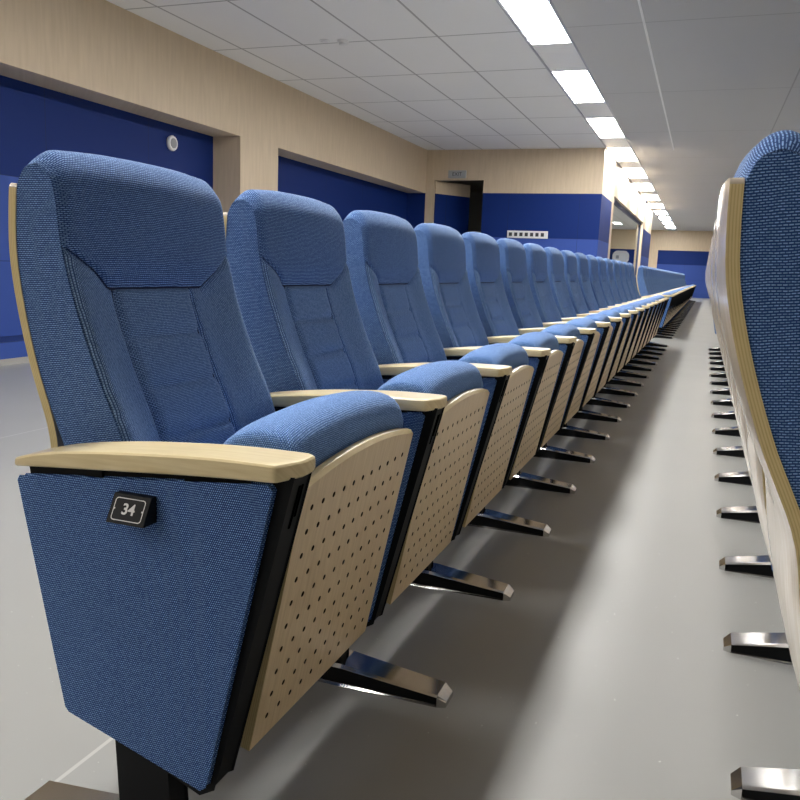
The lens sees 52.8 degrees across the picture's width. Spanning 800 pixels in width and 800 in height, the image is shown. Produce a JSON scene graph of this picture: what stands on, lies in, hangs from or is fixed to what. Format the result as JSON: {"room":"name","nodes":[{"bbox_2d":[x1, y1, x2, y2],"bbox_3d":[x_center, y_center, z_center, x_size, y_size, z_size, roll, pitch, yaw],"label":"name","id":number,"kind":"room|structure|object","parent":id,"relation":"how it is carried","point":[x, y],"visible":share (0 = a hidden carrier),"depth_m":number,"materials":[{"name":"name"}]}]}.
{"room":"lecture hall","nodes":[
{"label":"lecture hall","id":0,"kind":"room"},
{"bbox_2d":[0,0,426,212],"bbox_3d":[-3.359,-1.726,5.701,0.400,3.040,20.694,6,10,20],"label":"wall","id":1,"kind":"structure","parent":0,"point":[102,52],"depth_m":8.29,"materials":[{"name":"paint"}]},
{"bbox_2d":[0,356,28,365],"bbox_3d":[-2.239,-0.709,8.993,0.372,0.048,14.094,6,10,20],"label":"baseboard","id":2,"kind":"structure","parent":1,"relation":"attached to","point":[19,360],"depth_m":6.37,"materials":[{"name":"grey"}]},
{"bbox_2d":[0,75,406,359],"bbox_3d":[-2.236,-1.804,8.828,0.405,2.262,14.094,6,10,20],"label":"cladding","id":3,"kind":"object","parent":1,"relation":"attached to","point":[35,120],"visible":0.13,"depth_m":7.45,"materials":[{"name":"paint"}]},
{"bbox_2d":[166,135,177,150],"bbox_3d":[-2.397,-2.706,8.486,0.044,0.160,0.160,6,10,20],"label":"wall speaker","id":4,"kind":"object","parent":3,"relation":"attached to","point":[172,144],"visible":1,"depth_m":8.46,"materials":[{"name":"white plastic"}]},
{"bbox_2d":[171,138,176,147],"bbox_3d":[-2.381,-2.705,8.481,0.010,0.104,0.104,6,10,20],"label":"grille","id":5,"kind":"object","parent":4,"relation":"attached to","point":[173,140],"depth_m":8.48,"materials":[{"name":"grey plastic"}]},
{"bbox_2d":[106,0,666,229],"bbox_3d":[2.616,-4.905,16.733,3.820,0.100,46.200,6,10,20],"label":"ceiling","id":6,"kind":"structure","parent":0,"point":[429,74],"depth_m":8.59,"materials":[{"name":"tile"}]},
{"bbox_2d":[319,39,330,42],"bbox_3d":[-0.737,-3.518,7.899,0.110,0.018,0.110,6,10,20],"label":"smoke detector","id":7,"kind":"object","parent":6,"relation":"attached to","point":[320,40],"visible":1,"depth_m":7.87,"materials":[{"name":"white plastic"}]},
{"bbox_2d":[337,39,348,45],"bbox_3d":[-0.559,-3.489,7.869,0.110,0.050,0.110,6,10,20],"label":"smoke detector","id":8,"kind":"object","parent":6,"relation":"attached to","point":[342,42],"visible":1,"depth_m":7.84,"materials":[{"name":"white plastic"}]},
{"bbox_2d":[495,0,676,229],"bbox_3d":[4.561,-4.701,15.922,0.434,0.124,46.000,6,10,20],"label":"trim","id":9,"kind":"structure","parent":6,"relation":"attached to","point":[497,1],"depth_m":9.15,"materials":[{"name":"silver metal"}]},
{"bbox_2d":[498,0,571,44],"bbox_3d":[1.159,-3.315,6.923,0.394,0.050,1.680,6,10,20],"label":"ceiling light","id":10,"kind":"object","parent":9,"relation":"attached to","point":[537,20],"visible":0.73,"depth_m":7.03,"materials":[{"name":"white"}]},
{"bbox_2d":[532,43,586,70],"bbox_3d":[1.641,-3.494,8.203,0.394,0.016,1.074,6,10,20],"label":"trim","id":11,"kind":"structure","parent":9,"relation":"attached to","point":[562,56],"depth_m":8.17,"materials":[{"name":"white"}]},
{"bbox_2d":[551,70,604,102],"bbox_3d":[2.124,-3.699,9.479,0.394,0.050,1.680,6,10,20],"label":"ceiling light","id":12,"kind":"object","parent":9,"relation":"attached to","point":[579,85],"visible":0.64,"depth_m":9.40,"materials":[{"name":"white"}]},
{"bbox_2d":[575,102,613,117],"bbox_3d":[2.607,-3.879,10.760,0.394,0.016,1.074,6,10,20],"label":"trim","id":13,"kind":"structure","parent":9,"relation":"attached to","point":[593,109],"depth_m":10.74,"materials":[{"name":"white"}]},
{"bbox_2d":[586,118,624,137],"bbox_3d":[3.090,-4.084,12.036,0.394,0.050,1.680,6,10,20],"label":"ceiling light","id":14,"kind":"object","parent":9,"relation":"attached to","point":[604,127],"visible":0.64,"depth_m":11.99,"materials":[{"name":"white"}]},
{"bbox_2d":[600,138,630,147],"bbox_3d":[3.572,-4.263,13.317,0.394,0.016,1.074,6,10,20],"label":"trim","id":15,"kind":"structure","parent":9,"relation":"attached to","point":[609,142],"depth_m":13.33,"materials":[{"name":"white"}]},
{"bbox_2d":[608,148,637,160],"bbox_3d":[4.056,-4.468,14.593,0.394,0.050,1.680,6,10,20],"label":"ceiling light","id":16,"kind":"object","parent":9,"relation":"attached to","point":[620,154],"visible":0.61,"depth_m":14.56,"materials":[{"name":"white"}]},
{"bbox_2d":[617,161,641,167],"bbox_3d":[4.538,-4.647,15.874,0.394,0.016,1.074,6,10,20],"label":"trim","id":17,"kind":"structure","parent":9,"relation":"attached to","point":[624,164],"depth_m":15.83,"materials":[{"name":"white"}]},
{"bbox_2d":[622,168,646,177],"bbox_3d":[5.021,-4.852,17.150,0.394,0.050,1.680,6,10,20],"label":"ceiling light","id":18,"kind":"object","parent":9,"relation":"attached to","point":[631,172],"visible":0.73,"depth_m":17.08,"materials":[{"name":"white"}]},
{"bbox_2d":[630,178,649,182],"bbox_3d":[5.503,-5.032,18.430,0.394,0.016,1.074,6,10,20],"label":"trim","id":19,"kind":"structure","parent":9,"relation":"attached to","point":[634,180],"depth_m":18.41,"materials":[{"name":"white"}]},
{"bbox_2d":[633,183,654,190],"bbox_3d":[5.987,-5.237,19.707,0.394,0.050,1.680,6,10,20],"label":"ceiling light","id":20,"kind":"object","parent":9,"relation":"attached to","point":[640,186],"visible":0.71,"depth_m":19.68,"materials":[{"name":"white"}]},
{"bbox_2d":[639,191,656,194],"bbox_3d":[6.469,-5.416,20.987,0.394,0.016,1.074,6,10,20],"label":"trim","id":21,"kind":"structure","parent":9,"relation":"attached to","point":[641,192],"depth_m":21.04,"materials":[{"name":"white"}]},
{"bbox_2d":[642,195,659,199],"bbox_3d":[6.952,-5.621,22.264,0.394,0.050,1.680,6,10,20],"label":"ceiling light","id":22,"kind":"object","parent":9,"relation":"attached to","point":[647,197],"visible":0.64,"depth_m":22.26,"materials":[{"name":"white"}]},
{"bbox_2d":[646,200,661,203],"bbox_3d":[7.434,-5.800,23.544,0.394,0.016,1.074,6,10,20],"label":"trim","id":23,"kind":"structure","parent":9,"relation":"attached to","point":[648,201],"depth_m":23.47,"materials":[{"name":"white"}]},
{"bbox_2d":[648,203,663,207],"bbox_3d":[7.918,-6.005,24.821,0.394,0.050,1.680,6,10,20],"label":"ceiling light","id":24,"kind":"object","parent":9,"relation":"attached to","point":[651,205],"visible":0.6,"depth_m":24.77,"materials":[{"name":"white"}]},
{"bbox_2d":[652,208,665,210],"bbox_3d":[8.400,-6.185,26.101,0.394,0.016,1.074,6,10,20],"label":"trim","id":25,"kind":"structure","parent":9,"relation":"attached to","point":[654,209],"depth_m":26.09,"materials":[{"name":"white"}]},
{"bbox_2d":[654,211,667,214],"bbox_3d":[8.883,-6.390,27.377,0.394,0.050,1.680,6,10,20],"label":"ceiling light","id":26,"kind":"object","parent":9,"relation":"attached to","point":[656,212],"visible":0.77,"depth_m":27.38,"materials":[{"name":"white"}]},
{"bbox_2d":[659,217,670,219],"bbox_3d":[9.849,-6.774,29.934,0.394,0.050,1.680,6,10,20],"label":"ceiling light","id":27,"kind":"object","parent":9,"relation":"attached to","point":[660,218],"visible":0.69,"depth_m":30.00,"materials":[{"name":"white"}]},
{"bbox_2d":[0,298,799,799],"bbox_3d":[6.694,-1.389,15.722,12.800,0.100,46.200,6,10,20],"label":"floor","id":28,"kind":"structure","parent":0,"point":[606,673],"depth_m":1.88,"materials":[{"name":"grey paint"}]},
{"bbox_2d":[8,150,412,799],"bbox_3d":[-0.286,0.128,1.353,0.611,1.045,0.596,6,10,20],"label":"chair","id":29,"kind":"object","parent":28,"relation":"on","point":[204,553],"visible":1,"depth_m":1.21,"materials":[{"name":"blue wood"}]},
{"bbox_2d":[224,391,402,467],"bbox_3d":[-0.152,0.238,1.377,0.170,0.499,0.440,6,10,20],"label":"seat cushion","id":30,"kind":"object","parent":29,"relation":"on","point":[329,427],"depth_m":1.25,"materials":[{"name":"fabric"}]},
{"bbox_2d":[223,189,488,707],"bbox_3d":[-0.078,0.045,1.905,0.611,1.045,0.578,6,10,20],"label":"chair","id":31,"kind":"object","parent":28,"relation":"on","point":[286,255],"visible":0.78,"depth_m":1.79,"materials":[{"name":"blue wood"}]},
{"bbox_2d":[378,360,482,400],"bbox_3d":[0.053,0.157,1.920,0.170,0.499,0.440,6,10,20],"label":"seat cushion","id":32,"kind":"object","parent":31,"relation":"on","point":[453,379],"depth_m":1.79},
{"bbox_2d":[343,210,533,600],"bbox_3d":[0.127,-0.037,2.449,0.611,1.045,0.578,6,10,20],"label":"chair","id":33,"kind":"object","parent":28,"relation":"on","point":[382,250],"visible":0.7,"depth_m":2.33,"materials":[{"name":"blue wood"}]},
{"bbox_2d":[458,343,528,368],"bbox_3d":[0.259,0.075,2.464,0.170,0.499,0.440,6,10,20],"label":"seat cushion","id":34,"kind":"object","parent":33,"relation":"on","point":[508,354],"depth_m":2.32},
{"bbox_2d":[414,223,562,536],"bbox_3d":[0.333,-0.119,2.993,0.611,1.045,0.578,6,10,20],"label":"chair","id":35,"kind":"object","parent":28,"relation":"on","point":[441,248],"visible":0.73,"depth_m":2.87,"materials":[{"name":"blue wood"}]},
{"bbox_2d":[508,332,558,349],"bbox_3d":[0.464,-0.007,3.007,0.170,0.499,0.440,6,10,20],"label":"seat cushion","id":36,"kind":"object","parent":35,"relation":"on","point":[532,339],"depth_m":2.85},
{"bbox_2d":[461,232,583,493],"bbox_3d":[0.538,-0.201,3.536,0.611,1.045,0.578,6,10,20],"label":"chair","id":37,"kind":"object","parent":28,"relation":"on","point":[497,319],"visible":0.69,"depth_m":3.42,"materials":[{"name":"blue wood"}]},
{"bbox_2d":[541,324,579,338],"bbox_3d":[0.669,-0.088,3.551,0.170,0.499,0.440,6,10,20],"label":"seat cushion","id":38,"kind":"object","parent":37,"relation":"on","point":[558,329],"depth_m":3.39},
{"bbox_2d":[496,238,599,462],"bbox_3d":[0.748,-0.282,4.078,0.611,1.045,0.578,6,10,20],"label":"chair","id":39,"kind":"object","parent":28,"relation":"on","point":[513,267],"visible":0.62,"depth_m":3.95,"materials":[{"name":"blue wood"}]},
{"bbox_2d":[565,318,596,330],"bbox_3d":[0.879,-0.170,4.092,0.170,0.499,0.440,6,10,20],"label":"seat cushion","id":40,"kind":"object","parent":39,"relation":"on","point":[578,322],"depth_m":3.93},
{"bbox_2d":[523,243,612,439],"bbox_3d":[0.958,-0.363,4.619,0.611,1.045,0.578,6,10,20],"label":"chair","id":41,"kind":"object","parent":28,"relation":"on","point":[536,257],"visible":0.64,"depth_m":4.49,"materials":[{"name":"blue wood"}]},
{"bbox_2d":[584,313,609,321],"bbox_3d":[1.090,-0.251,4.634,0.170,0.499,0.440,6,10,20],"label":"seat cushion","id":42,"kind":"object","parent":41,"relation":"on","point":[597,317],"depth_m":4.47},
{"bbox_2d":[544,247,622,422],"bbox_3d":[1.169,-0.444,5.161,0.611,1.045,0.578,6,10,20],"label":"chair","id":43,"kind":"object","parent":28,"relation":"on","point":[555,263],"visible":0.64,"depth_m":5.03,"materials":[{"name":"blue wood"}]},
{"bbox_2d":[599,310,620,316],"bbox_3d":[1.300,-0.332,5.176,0.170,0.499,0.440,6,10,20],"label":"seat cushion","id":44,"kind":"object","parent":43,"relation":"on","point":[610,313],"depth_m":5.01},
{"bbox_2d":[560,250,630,407],"bbox_3d":[1.379,-0.525,5.703,0.611,1.045,0.578,6,10,20],"label":"chair","id":45,"kind":"object","parent":28,"relation":"on","point":[569,258],"visible":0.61,"depth_m":5.57,"materials":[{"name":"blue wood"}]},
{"bbox_2d":[610,307,628,313],"bbox_3d":[1.510,-0.413,5.718,0.170,0.499,0.440,6,10,20],"label":"seat cushion","id":46,"kind":"object","parent":45,"relation":"on","point":[619,309],"depth_m":5.55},
{"bbox_2d":[574,253,638,396],"bbox_3d":[1.589,-0.607,6.244,0.611,1.045,0.578,6,10,20],"label":"chair","id":47,"kind":"object","parent":28,"relation":"on","point":[582,261],"visible":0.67,"depth_m":6.11,"materials":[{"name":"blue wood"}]},
{"bbox_2d":[619,305,635,309],"bbox_3d":[1.721,-0.494,6.259,0.170,0.499,0.440,6,10,20],"label":"seat cushion","id":48,"kind":"object","parent":47,"relation":"on","point":[629,307],"depth_m":6.08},
{"bbox_2d":[585,255,644,386],"bbox_3d":[1.800,-0.688,6.786,0.611,1.045,0.578,6,10,20],"label":"chair","id":49,"kind":"object","parent":28,"relation":"on","point":[592,261],"visible":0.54,"depth_m":6.65,"materials":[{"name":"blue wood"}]},
{"bbox_2d":[626,303,641,307],"bbox_3d":[1.931,-0.576,6.801,0.170,0.499,0.440,6,10,20],"label":"seat cushion","id":50,"kind":"object","parent":49,"relation":"on","point":[636,305],"depth_m":6.62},
{"bbox_2d":[595,257,649,378],"bbox_3d":[2.010,-0.769,7.328,0.611,1.045,0.578,6,10,20],"label":"chair","id":51,"kind":"object","parent":28,"relation":"on","point":[602,274],"visible":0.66,"depth_m":7.19,"materials":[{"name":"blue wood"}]},
{"bbox_2d":[633,301,646,305],"bbox_3d":[2.141,-0.657,7.343,0.170,0.499,0.440,6,10,20],"label":"seat cushion","id":52,"kind":"object","parent":51,"relation":"on","point":[640,302],"depth_m":7.19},
{"bbox_2d":[604,258,653,370],"bbox_3d":[2.220,-0.850,7.870,0.611,1.045,0.578,6,10,20],"label":"chair","id":53,"kind":"object","parent":28,"relation":"on","point":[609,265],"visible":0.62,"depth_m":7.73,"materials":[{"name":"blue upholstery fabric"},{"name":"birch veneer"},{"name":"black steel"}]},
{"bbox_2d":[639,299,651,303],"bbox_3d":[2.352,-0.738,7.884,0.170,0.499,0.440,6,10,20],"label":"seat cushion","id":54,"kind":"object","parent":53,"relation":"on","point":[645,300],"depth_m":7.71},
{"bbox_2d":[611,259,657,364],"bbox_3d":[2.430,-0.931,8.411,0.611,1.045,0.578,6,10,20],"label":"chair","id":55,"kind":"object","parent":28,"relation":"on","point":[616,270],"visible":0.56,"depth_m":8.27,"materials":[{"name":"blue upholstery fabric"},{"name":"birch veneer"},{"name":"black steel"}]},
{"bbox_2d":[617,261,661,359],"bbox_3d":[2.641,-1.012,8.953,0.611,1.045,0.578,6,10,20],"label":"chair","id":56,"kind":"object","parent":28,"relation":"on","point":[621,264],"visible":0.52,"depth_m":8.81,"materials":[{"name":"blue upholstery fabric"},{"name":"birch veneer"},{"name":"black steel"}]},
{"bbox_2d":[623,262,664,354],"bbox_3d":[2.851,-1.094,9.495,0.611,1.045,0.578,6,10,20],"label":"chair","id":57,"kind":"object","parent":28,"relation":"on","point":[627,267],"visible":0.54,"depth_m":9.35,"materials":[{"name":"blue upholstery fabric"},{"name":"birch veneer"},{"name":"black steel"}]},
{"bbox_2d":[628,263,668,350],"bbox_3d":[3.078,-1.182,10.081,0.611,1.045,0.675,6,10,20],"label":"chair","id":58,"kind":"object","parent":28,"relation":"on","point":[649,346],"visible":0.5,"depth_m":9.92,"materials":[{"name":"blue upholstery fabric"},{"name":"birch veneer"},{"name":"black steel"}]},
{"bbox_2d":[636,265,673,338],"bbox_3d":[3.823,-1.476,12.038,0.611,1.045,0.578,6,10,20],"label":"chair","id":59,"kind":"object","parent":28,"relation":"on","point":[642,285],"visible":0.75,"depth_m":11.90,"materials":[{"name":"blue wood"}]},
{"bbox_2d":[644,266,675,335],"bbox_3d":[4.032,-1.557,12.580,0.611,1.045,0.578,6,10,20],"label":"chair","id":60,"kind":"object","parent":28,"relation":"on","point":[646,267],"visible":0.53,"depth_m":12.40,"materials":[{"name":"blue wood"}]},
{"bbox_2d":[648,267,676,333],"bbox_3d":[4.240,-1.638,13.123,0.611,1.045,0.578,6,10,20],"label":"chair","id":61,"kind":"object","parent":28,"relation":"on","point":[649,268],"visible":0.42,"depth_m":12.98,"materials":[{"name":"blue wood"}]},
{"bbox_2d":[650,267,677,331],"bbox_3d":[4.449,-1.720,13.665,0.611,1.045,0.578,6,10,20],"label":"chair","id":62,"kind":"object","parent":28,"relation":"on","point":[652,272],"visible":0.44,"depth_m":13.48,"materials":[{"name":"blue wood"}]},
{"bbox_2d":[653,268,679,329],"bbox_3d":[4.658,-1.801,14.207,0.611,1.045,0.578,6,10,20],"label":"chair","id":63,"kind":"object","parent":28,"relation":"on","point":[654,271],"visible":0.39,"depth_m":14.04,"materials":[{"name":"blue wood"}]},
{"bbox_2d":[654,268,680,327],"bbox_3d":[4.866,-1.882,14.749,0.611,1.045,0.578,6,10,20],"label":"chair","id":64,"kind":"object","parent":28,"relation":"on","point":[654,268],"visible":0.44,"depth_m":14.55,"materials":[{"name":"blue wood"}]},
{"bbox_2d":[656,268,681,325],"bbox_3d":[5.075,-1.964,15.292,0.611,1.045,0.578,6,10,20],"label":"chair","id":65,"kind":"object","parent":28,"relation":"on","point":[656,268],"visible":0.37,"depth_m":15.12,"materials":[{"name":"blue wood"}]},
{"bbox_2d":[659,269,682,323],"bbox_3d":[5.284,-2.045,15.834,0.611,1.045,0.578,6,10,20],"label":"chair","id":66,"kind":"object","parent":28,"relation":"on","point":[659,269],"visible":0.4,"depth_m":15.63,"materials":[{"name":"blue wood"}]},
{"bbox_2d":[660,269,683,322],"bbox_3d":[5.492,-2.126,16.376,0.611,1.045,0.578,6,10,20],"label":"chair","id":67,"kind":"object","parent":28,"relation":"on","point":[660,269],"visible":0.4,"depth_m":16.21,"materials":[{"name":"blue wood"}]},
{"bbox_2d":[661,269,683,320],"bbox_3d":[5.701,-2.208,16.919,0.611,1.045,0.578,6,10,20],"label":"chair","id":68,"kind":"object","parent":28,"relation":"on","point":[661,269],"visible":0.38,"depth_m":16.72,"materials":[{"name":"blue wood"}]},
{"bbox_2d":[663,270,684,319],"bbox_3d":[5.910,-2.289,17.461,0.611,1.045,0.578,6,10,20],"label":"chair","id":69,"kind":"object","parent":28,"relation":"on","point":[663,270],"visible":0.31,"depth_m":17.29,"materials":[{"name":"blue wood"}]},
{"bbox_2d":[665,270,685,318],"bbox_3d":[6.118,-2.370,18.003,0.611,1.045,0.578,6,10,20],"label":"chair","id":70,"kind":"object","parent":28,"relation":"on","point":[665,270],"visible":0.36,"depth_m":17.81,"materials":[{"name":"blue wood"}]},
{"bbox_2d":[666,270,686,317],"bbox_3d":[6.327,-2.452,18.546,0.611,1.045,0.578,6,10,20],"label":"chair","id":71,"kind":"object","parent":28,"relation":"on","point":[666,270],"visible":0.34,"depth_m":18.34,"materials":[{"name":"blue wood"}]},
{"bbox_2d":[668,271,686,315],"bbox_3d":[6.536,-2.533,19.088,0.611,1.045,0.578,6,10,20],"label":"chair","id":72,"kind":"object","parent":28,"relation":"on","point":[668,271],"visible":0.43,"depth_m":18.90,"materials":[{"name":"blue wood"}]},
{"bbox_2d":[669,271,687,314],"bbox_3d":[6.744,-2.615,19.630,0.611,1.045,0.578,6,10,20],"label":"chair","id":73,"kind":"object","parent":28,"relation":"on","point":[669,271],"visible":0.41,"depth_m":19.48,"materials":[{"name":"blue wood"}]},
{"bbox_2d":[670,271,687,313],"bbox_3d":[6.953,-2.696,20.172,0.611,1.045,0.578,6,10,20],"label":"chair","id":74,"kind":"object","parent":28,"relation":"on","point":[670,271],"visible":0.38,"depth_m":20.02,"materials":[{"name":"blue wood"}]},
{"bbox_2d":[671,272,688,313],"bbox_3d":[7.162,-2.777,20.715,0.611,1.045,0.578,6,10,20],"label":"chair","id":75,"kind":"object","parent":28,"relation":"on","point":[671,272],"visible":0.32,"depth_m":20.50,"materials":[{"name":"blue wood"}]},
{"bbox_2d":[671,271,689,312],"bbox_3d":[7.370,-2.859,21.257,0.611,1.045,0.578,6,10,20],"label":"chair","id":76,"kind":"object","parent":28,"relation":"on","point":[671,271],"visible":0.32,"depth_m":21.05,"materials":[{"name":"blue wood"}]},
{"bbox_2d":[673,272,689,311],"bbox_3d":[7.579,-2.940,21.799,0.611,1.045,0.578,6,10,20],"label":"chair","id":77,"kind":"object","parent":28,"relation":"on","point":[673,272],"visible":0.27,"depth_m":21.63,"materials":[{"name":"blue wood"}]},
{"bbox_2d":[674,272,690,310],"bbox_3d":[7.788,-3.021,22.341,0.611,1.045,0.578,6,10,20],"label":"chair","id":78,"kind":"object","parent":28,"relation":"on","point":[674,272],"visible":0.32,"depth_m":22.20,"materials":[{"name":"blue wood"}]},
{"bbox_2d":[705,272,721,359],"bbox_3d":[3.731,-0.995,9.110,0.596,1.044,0.578,6,10,20],"label":"chair","id":79,"kind":"object","parent":28,"relation":"on","point":[719,357],"visible":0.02,"depth_m":8.97,"materials":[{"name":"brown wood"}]},
{"bbox_2d":[708,305,720,354],"bbox_3d":[3.953,-1.083,9.699,0.596,1.044,0.675,6,10,20],"label":"chair","id":80,"kind":"object","parent":28,"relation":"on","point":[716,349],"visible":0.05,"depth_m":10.02,"materials":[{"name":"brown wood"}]},
{"bbox_2d":[705,273,723,364],"bbox_3d":[3.526,-0.913,8.567,0.596,1.044,0.578,6,10,20],"label":"chair","id":81,"kind":"object","parent":28,"relation":"on","point":[720,362],"visible":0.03,"depth_m":8.43,"materials":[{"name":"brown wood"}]},
{"bbox_2d":[705,276,724,370],"bbox_3d":[3.320,-0.831,8.023,0.596,1.044,0.578,6,10,20],"label":"chair","id":82,"kind":"object","parent":28,"relation":"on","point":[717,368],"visible":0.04,"depth_m":7.89,"materials":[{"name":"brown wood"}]},
{"bbox_2d":[706,285,726,377],"bbox_3d":[3.115,-0.750,7.480,0.596,1.044,0.578,6,10,20],"label":"chair","id":83,"kind":"object","parent":28,"relation":"on","point":[722,374],"visible":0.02,"depth_m":7.34,"materials":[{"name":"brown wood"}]},
{"bbox_2d":[706,284,727,385],"bbox_3d":[2.910,-0.668,6.936,0.596,1.044,0.578,6,10,20],"label":"chair","id":84,"kind":"object","parent":28,"relation":"on","point":[718,382],"visible":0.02,"depth_m":6.80,"materials":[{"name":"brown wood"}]},
{"bbox_2d":[706,266,730,394],"bbox_3d":[2.704,-0.586,6.393,0.596,1.044,0.578,6,10,20],"label":"chair","id":85,"kind":"object","parent":28,"relation":"on","point":[726,391],"visible":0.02,"depth_m":6.26,"materials":[{"name":"blue upholstery fabric"},{"name":"birch veneer"},{"name":"black steel"}]},
{"bbox_2d":[706,267,732,406],"bbox_3d":[2.499,-0.504,5.849,0.596,1.044,0.578,6,10,20],"label":"chair","id":86,"kind":"object","parent":28,"relation":"on","point":[723,402],"visible":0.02,"depth_m":5.71,"materials":[{"name":"blue upholstery fabric"},{"name":"birch veneer"},{"name":"black steel"}]},
{"bbox_2d":[706,269,735,419],"bbox_3d":[2.294,-0.423,5.306,0.596,1.044,0.578,6,10,20],"label":"chair","id":87,"kind":"object","parent":28,"relation":"on","point":[730,415],"visible":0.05,"depth_m":5.17,"materials":[{"name":"blue upholstery fabric"},{"name":"birch veneer"},{"name":"black steel"}]},
{"bbox_2d":[706,273,740,436],"bbox_3d":[2.089,-0.341,4.762,0.596,1.044,0.578,6,10,20],"label":"chair","id":88,"kind":"object","parent":28,"relation":"on","point":[730,431],"visible":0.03,"depth_m":4.63,"materials":[{"name":"blue upholstery fabric"},{"name":"birch veneer"},{"name":"black steel"}]},
{"bbox_2d":[707,261,744,457],"bbox_3d":[1.883,-0.259,4.219,0.596,1.044,0.578,6,10,20],"label":"chair","id":89,"kind":"object","parent":28,"relation":"on","point":[735,451],"visible":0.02,"depth_m":4.09,"materials":[{"name":"blue upholstery fabric"},{"name":"birch veneer"},{"name":"black steel"}]},
{"bbox_2d":[707,256,751,485],"bbox_3d":[1.678,-0.178,3.675,0.596,1.044,0.578,6,10,20],"label":"chair","id":90,"kind":"object","parent":28,"relation":"on","point":[743,478],"visible":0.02,"depth_m":3.55,"materials":[{"name":"blue upholstery fabric"},{"name":"birch veneer"},{"name":"black steel"}]},
{"bbox_2d":[708,257,759,523],"bbox_3d":[1.473,-0.096,3.132,0.596,1.044,0.578,6,10,20],"label":"chair","id":91,"kind":"object","parent":28,"relation":"on","point":[742,513],"visible":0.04,"depth_m":3.00,"materials":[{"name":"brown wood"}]},
{"bbox_2d":[708,246,773,578],"bbox_3d":[1.268,-0.014,2.588,0.596,1.044,0.578,6,10,20],"label":"chair","id":92,"kind":"object","parent":28,"relation":"on","point":[760,565],"visible":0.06,"depth_m":2.46,"materials":[{"name":"brown wood"}]},
{"bbox_2d":[709,237,792,664],"bbox_3d":[1.062,0.068,2.045,0.596,1.044,0.578,6,10,20],"label":"chair","id":93,"kind":"object","parent":28,"relation":"on","point":[773,647],"visible":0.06,"depth_m":1.92,"materials":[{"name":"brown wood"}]},
{"bbox_2d":[711,220,799,799],"bbox_3d":[0.857,0.149,1.501,0.596,1.044,0.578,6,10,20],"label":"chair","id":94,"kind":"object","parent":28,"relation":"on","point":[746,783],"visible":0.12,"depth_m":1.41,"materials":[{"name":"brown wood"}]},
{"bbox_2d":[715,130,799,690],"bbox_3d":[0.652,0.231,0.958,0.596,1.044,0.578,6,10,20],"label":"chair","id":95,"kind":"object","parent":28,"relation":"on","point":[757,242],"visible":1,"depth_m":0.84,"materials":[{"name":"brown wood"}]},
{"bbox_2d":[441,181,483,232],"bbox_3d":[1.480,-3.286,16.728,2.000,2.900,3.256,6,10,20],"label":"doorway","id":96,"kind":"structure","parent":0,"point":[476,187],"depth_m":18.12,"materials":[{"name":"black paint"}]},
{"bbox_2d":[434,181,469,234],"bbox_3d":[0.976,-2.900,15.503,0.880,2.480,0.095,-5,12,-38],"label":"door","id":97,"kind":"structure","parent":96,"relation":"in","point":[452,200],"depth_m":15.37,"materials":[{"name":"laminate"}]},
{"bbox_2d":[424,148,605,222],"bbox_3d":[1.991,-3.007,14.738,3.240,3.040,0.150,6,10,20],"label":"wall","id":98,"kind":"structure","parent":0,"point":[560,170],"depth_m":14.42,"materials":[{"name":"laminate"}]},
{"bbox_2d":[448,170,466,177],"bbox_3d":[1.054,-4.153,14.816,0.340,0.140,0.042,6,10,20],"label":"exit sign","id":99,"kind":"object","parent":98,"relation":"attached to","point":[451,173],"visible":1,"depth_m":14.80,"materials":[{"name":"grey"}]},
{"bbox_2d":[406,193,602,256],"bbox_3d":[1.789,-2.647,14.869,3.640,2.270,0.150,6,10,20],"label":"cladding","id":100,"kind":"object","parent":98,"relation":"attached to","point":[572,222],"visible":0.32,"depth_m":14.40,"materials":[{"name":"paint"}]},
{"bbox_2d":[507,230,547,238],"bbox_3d":[2.297,-2.986,14.528,0.740,0.130,0.032,6,10,20],"label":"strip","id":101,"kind":"object","parent":100,"relation":"attached to","point":[510,234],"visible":1,"depth_m":14.51,"materials":[{"name":"white plastic"}]},
{"bbox_2d":[603,149,652,233],"bbox_3d":[5.900,-4.951,20.475,0.180,0.770,13.756,6,10,20],"label":"wall","id":102,"kind":"structure","parent":0,"point":[617,186],"depth_m":17.54,"materials":[{"name":"paint"}]},
{"bbox_2d":[598,195,650,285],"bbox_3d":[5.840,-3.453,20.723,0.180,2.270,13.756,6,10,20],"label":"cladding","id":103,"kind":"object","parent":102,"relation":"attached to","point":[606,203],"visible":0.19,"depth_m":15.22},
{"bbox_2d":[609,199,640,276],"bbox_3d":[5.520,-3.810,19.741,0.060,1.570,8.100,6,10,20],"label":"window","id":104,"kind":"structure","parent":103,"relation":"attached to","point":[625,235],"depth_m":19.39,"materials":[{"name":"clear glass"}]},
{"bbox_2d":[608,203,642,268],"bbox_3d":[5.500,-3.729,19.707,0.180,1.420,8.700,6,10,20],"label":"trim","id":105,"kind":"structure","parent":102,"relation":"attached to","point":[641,230],"depth_m":16.02,"materials":[{"name":"laminate"}]},
{"bbox_2d":[551,0,799,230],"bbox_3d":[8.798,-4.287,14.492,8.570,0.100,46.200,6,10,20],"label":"ceiling","id":106,"kind":"structure","parent":0,"point":[728,71],"depth_m":8.85,"materials":[{"name":"paint"}]},
{"bbox_2d":[637,0,673,149],"bbox_3d":[1.013,-2.818,4.051,0.020,0.007,21.000,6,10,20],"label":"trim","id":107,"kind":"structure","parent":106,"relation":"attached to","point":[639,1],"depth_m":8.18,"materials":[{"name":"white"}]},
{"bbox_2d":[648,230,712,267],"bbox_3d":[14.794,-6.136,36.750,12.800,3.040,0.150,6,10,20],"label":"wall","id":108,"kind":"structure","parent":0,"point":[675,240],"depth_m":37.23,"materials":[{"name":"laminate"}]},
{"bbox_2d":[657,250,709,298],"bbox_3d":[11.691,-5.998,37.953,6.200,2.130,0.130,6,10,20],"label":"cladding","id":109,"kind":"object","parent":108,"relation":"attached to","point":[692,264],"visible":0.18,"depth_m":37.27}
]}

